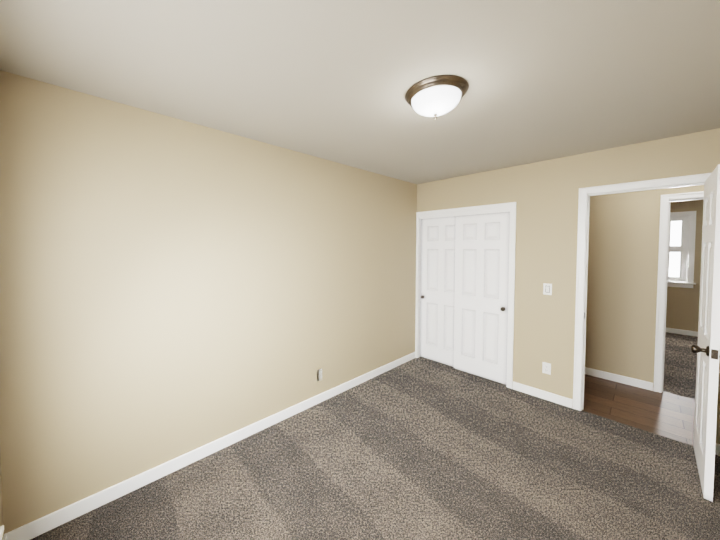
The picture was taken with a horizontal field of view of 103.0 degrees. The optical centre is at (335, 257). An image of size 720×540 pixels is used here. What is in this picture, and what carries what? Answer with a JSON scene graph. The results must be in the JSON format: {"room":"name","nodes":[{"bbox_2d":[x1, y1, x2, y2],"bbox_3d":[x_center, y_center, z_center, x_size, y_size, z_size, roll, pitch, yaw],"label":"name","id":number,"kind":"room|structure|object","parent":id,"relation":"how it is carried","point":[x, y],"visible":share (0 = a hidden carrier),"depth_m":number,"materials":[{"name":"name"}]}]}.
{"room":"empty bedroom","nodes":[
{"label":"empty bedroom","id":0,"kind":"room"},
{"bbox_2d":[0,451,3,539],"bbox_3d":[-0.816,0.324,0.370,0.115,2.440,2.760,-2,3,-42],"label":"wall","id":1,"kind":"structure","parent":0,"point":[1,513],"depth_m":1.44,"materials":[{"name":"beige paint"}]},
{"bbox_2d":[0,525,3,539],"bbox_3d":[-0.775,0.423,0.451,0.050,2.047,2.014,-2,3,-42],"label":"window","id":2,"kind":"structure","parent":1,"relation":"in","point":[1,530],"depth_m":1.21,"materials":[{"name":"white paint"}]},
{"bbox_2d":[0,70,416,533],"bbox_3d":[-0.087,0.238,2.977,4.705,2.440,0.115,-2,3,-42],"label":"wall","id":3,"kind":"structure","parent":0,"point":[171,288],"depth_m":1.92,"materials":[{"name":"beige paint"}]},
{"bbox_2d":[4,352,415,539],"bbox_3d":[-0.279,1.422,2.755,3.840,0.088,0.013,-2,3,-42],"label":"baseboard","id":4,"kind":"structure","parent":3,"relation":"attached to","point":[42,525],"depth_m":1.96,"materials":[{"name":"white paint"}]},
{"bbox_2d":[317,369,321,380],"bbox_3d":[-0.161,1.182,2.868,0.070,0.114,0.007,-2,3,-42],"label":"outlet","id":5,"kind":"object","parent":3,"relation":"attached to","point":[319,373],"visible":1,"depth_m":2.87,"materials":[{"name":"white plastic"}]},
{"bbox_2d":[0,0,719,183],"bbox_3d":[3.092,-1.021,2.314,8.570,0.120,5.315,-2,3,-42],"label":"ceiling","id":6,"kind":"structure","parent":0,"point":[333,80],"depth_m":1.41,"materials":[{"name":"grey paint"}]},
{"bbox_2d":[405,75,468,119],"bbox_3d":[0.573,-0.862,1.629,0.341,0.153,0.341,-2,3,-42],"label":"flush light","id":7,"kind":"object","parent":6,"relation":"attached to","point":[435,96],"visible":1,"depth_m":1.54,"materials":[{"name":"white glass"}]},
{"bbox_2d":[30,357,719,539],"bbox_3d":[0.881,1.551,1.957,4.705,0.122,2.990,-2,3,-42],"label":"floor","id":8,"kind":"structure","parent":0,"point":[417,449],"depth_m":1.92,"materials":[{"name":"grey carpet"}]},
{"bbox_2d":[417,128,719,443],"bbox_3d":[2.930,0.266,2.131,0.115,2.440,5.200,-2,3,-42],"label":"wall","id":9,"kind":"structure","parent":0,"point":[544,195],"depth_m":2.87,"materials":[{"name":"beige paint"}]},
{"bbox_2d":[420,216,455,366],"bbox_3d":[1.408,0.434,3.802,0.072,1.964,0.610,-2,3,-42],"label":"closet door","id":10,"kind":"structure","parent":9,"relation":"in","point":[437,293],"depth_m":3.84,"materials":[{"name":"paint"}]},
{"bbox_2d":[419,208,509,218],"bbox_3d":[1.546,-0.534,3.553,0.012,0.035,1.125,-2,3,-42],"label":"trim","id":11,"kind":"structure","parent":9,"relation":"attached to","point":[469,213],"depth_m":3.47,"materials":[{"name":"white paint"}]},
{"bbox_2d":[415,202,515,388],"bbox_3d":[1.581,0.432,3.617,0.117,2.009,1.163,-2,3,-42],"label":"door frame","id":12,"kind":"structure","parent":9,"relation":"attached to","point":[419,287],"depth_m":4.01,"materials":[{"name":"white paint"}]},
{"bbox_2d":[454,212,509,384],"bbox_3d":[1.721,0.448,3.402,0.072,1.964,0.610,-2,3,-42],"label":"closet door","id":13,"kind":"structure","parent":9,"relation":"in","point":[481,291],"depth_m":3.38,"materials":[{"name":"paint"}]},
{"bbox_2d":[513,381,572,407],"bbox_3d":[2.128,1.415,2.954,0.013,0.088,0.510,-2,3,-42],"label":"baseboard","id":14,"kind":"structure","parent":9,"relation":"attached to","point":[549,396],"depth_m":2.93,"materials":[{"name":"white paint"}]},
{"bbox_2d":[542,362,550,374],"bbox_3d":[2.159,1.133,2.915,0.007,0.114,0.070,-2,3,-42],"label":"outlet","id":15,"kind":"object","parent":9,"relation":"attached to","point":[546,368],"visible":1,"depth_m":2.91,"materials":[{"name":"white plastic"}]},
{"bbox_2d":[543,283,551,294],"bbox_3d":[2.151,0.323,2.892,0.013,0.114,0.070,-2,3,-42],"label":"light switch","id":16,"kind":"object","parent":9,"relation":"attached to","point":[547,289],"visible":1,"depth_m":2.89,"materials":[{"name":"white plastic"}]},
{"bbox_2d":[573,173,710,410],"bbox_3d":[2.622,0.416,2.461,0.133,2.117,0.829,-2,3,-42],"label":"door frame","id":17,"kind":"structure","parent":9,"relation":"attached to","point":[581,234],"depth_m":2.69,"materials":[{"name":"white paint"}]},
{"bbox_2d":[691,164,719,501],"bbox_3d":[2.544,0.460,1.946,0.716,2.039,0.173,-2,3,-42],"label":"bedroom door","id":18,"kind":"structure","parent":9,"relation":"in","point":[706,349],"depth_m":1.78,"materials":[{"name":"paint"}]},
{"bbox_2d":[715,443,719,455],"bbox_3d":[2.926,1.444,2.079,0.013,0.088,0.190,-2,3,-42],"label":"baseboard","id":19,"kind":"structure","parent":9,"relation":"attached to","point":[717,449],"depth_m":2.14,"materials":[{"name":"white paint"}]},
{"bbox_2d":[583,374,694,445],"bbox_3d":[3.279,1.532,2.569,1.125,0.120,5.315,-2,3,-42],"label":"floor","id":20,"kind":"structure","parent":0,"point":[668,415],"depth_m":2.78,"materials":[{"name":"wood"}]},
{"bbox_2d":[585,185,703,386],"bbox_3d":[4.083,0.260,2.312,0.335,2.440,3.915,-2,3,-42],"label":"wall","id":21,"kind":"structure","parent":0,"point":[623,250],"depth_m":3.25,"materials":[{"name":"beige paint"}]},
{"bbox_2d":[585,367,652,390],"bbox_3d":[3.167,1.399,3.424,0.013,0.088,0.865,-2,3,-42],"label":"baseboard","id":22,"kind":"structure","parent":21,"relation":"attached to","point":[621,379],"depth_m":3.29,"materials":[{"name":"white paint"}]},
{"bbox_2d":[653,191,703,392],"bbox_3d":[3.813,0.406,2.765,0.133,2.117,0.924,-2,3,-42],"label":"door frame","id":23,"kind":"structure","parent":21,"relation":"attached to","point":[662,257],"depth_m":3.04,"materials":[{"name":"white paint"}]},
{"bbox_2d":[663,332,697,398],"bbox_3d":[5.285,1.492,3.777,3.470,0.120,4.400,-2,3,-42],"label":"floor","id":24,"kind":"structure","parent":0,"point":[680,364],"depth_m":3.78,"materials":[{"name":"grey carpet"}]},
{"bbox_2d":[666,199,703,331],"bbox_3d":[6.487,0.174,4.907,0.115,2.440,4.515,-2,3,-42],"label":"wall","id":25,"kind":"structure","parent":0,"point":[682,311],"depth_m":5.06,"materials":[{"name":"beige paint"}]},
{"bbox_2d":[667,211,695,287],"bbox_3d":[6.185,-0.140,5.190,0.165,1.356,0.489,-2,3,-42],"label":"room window","id":26,"kind":"structure","parent":25,"relation":"in","point":[678,250],"depth_m":5.14,"materials":[{"name":"white plastic"}]},
{"bbox_2d":[666,327,697,336],"bbox_3d":[6.478,1.352,4.860,0.013,0.088,4.400,-2,3,-42],"label":"baseboard","id":27,"kind":"structure","parent":25,"relation":"attached to","point":[682,332],"depth_m":5.12,"materials":[{"name":"white paint"}]}
]}

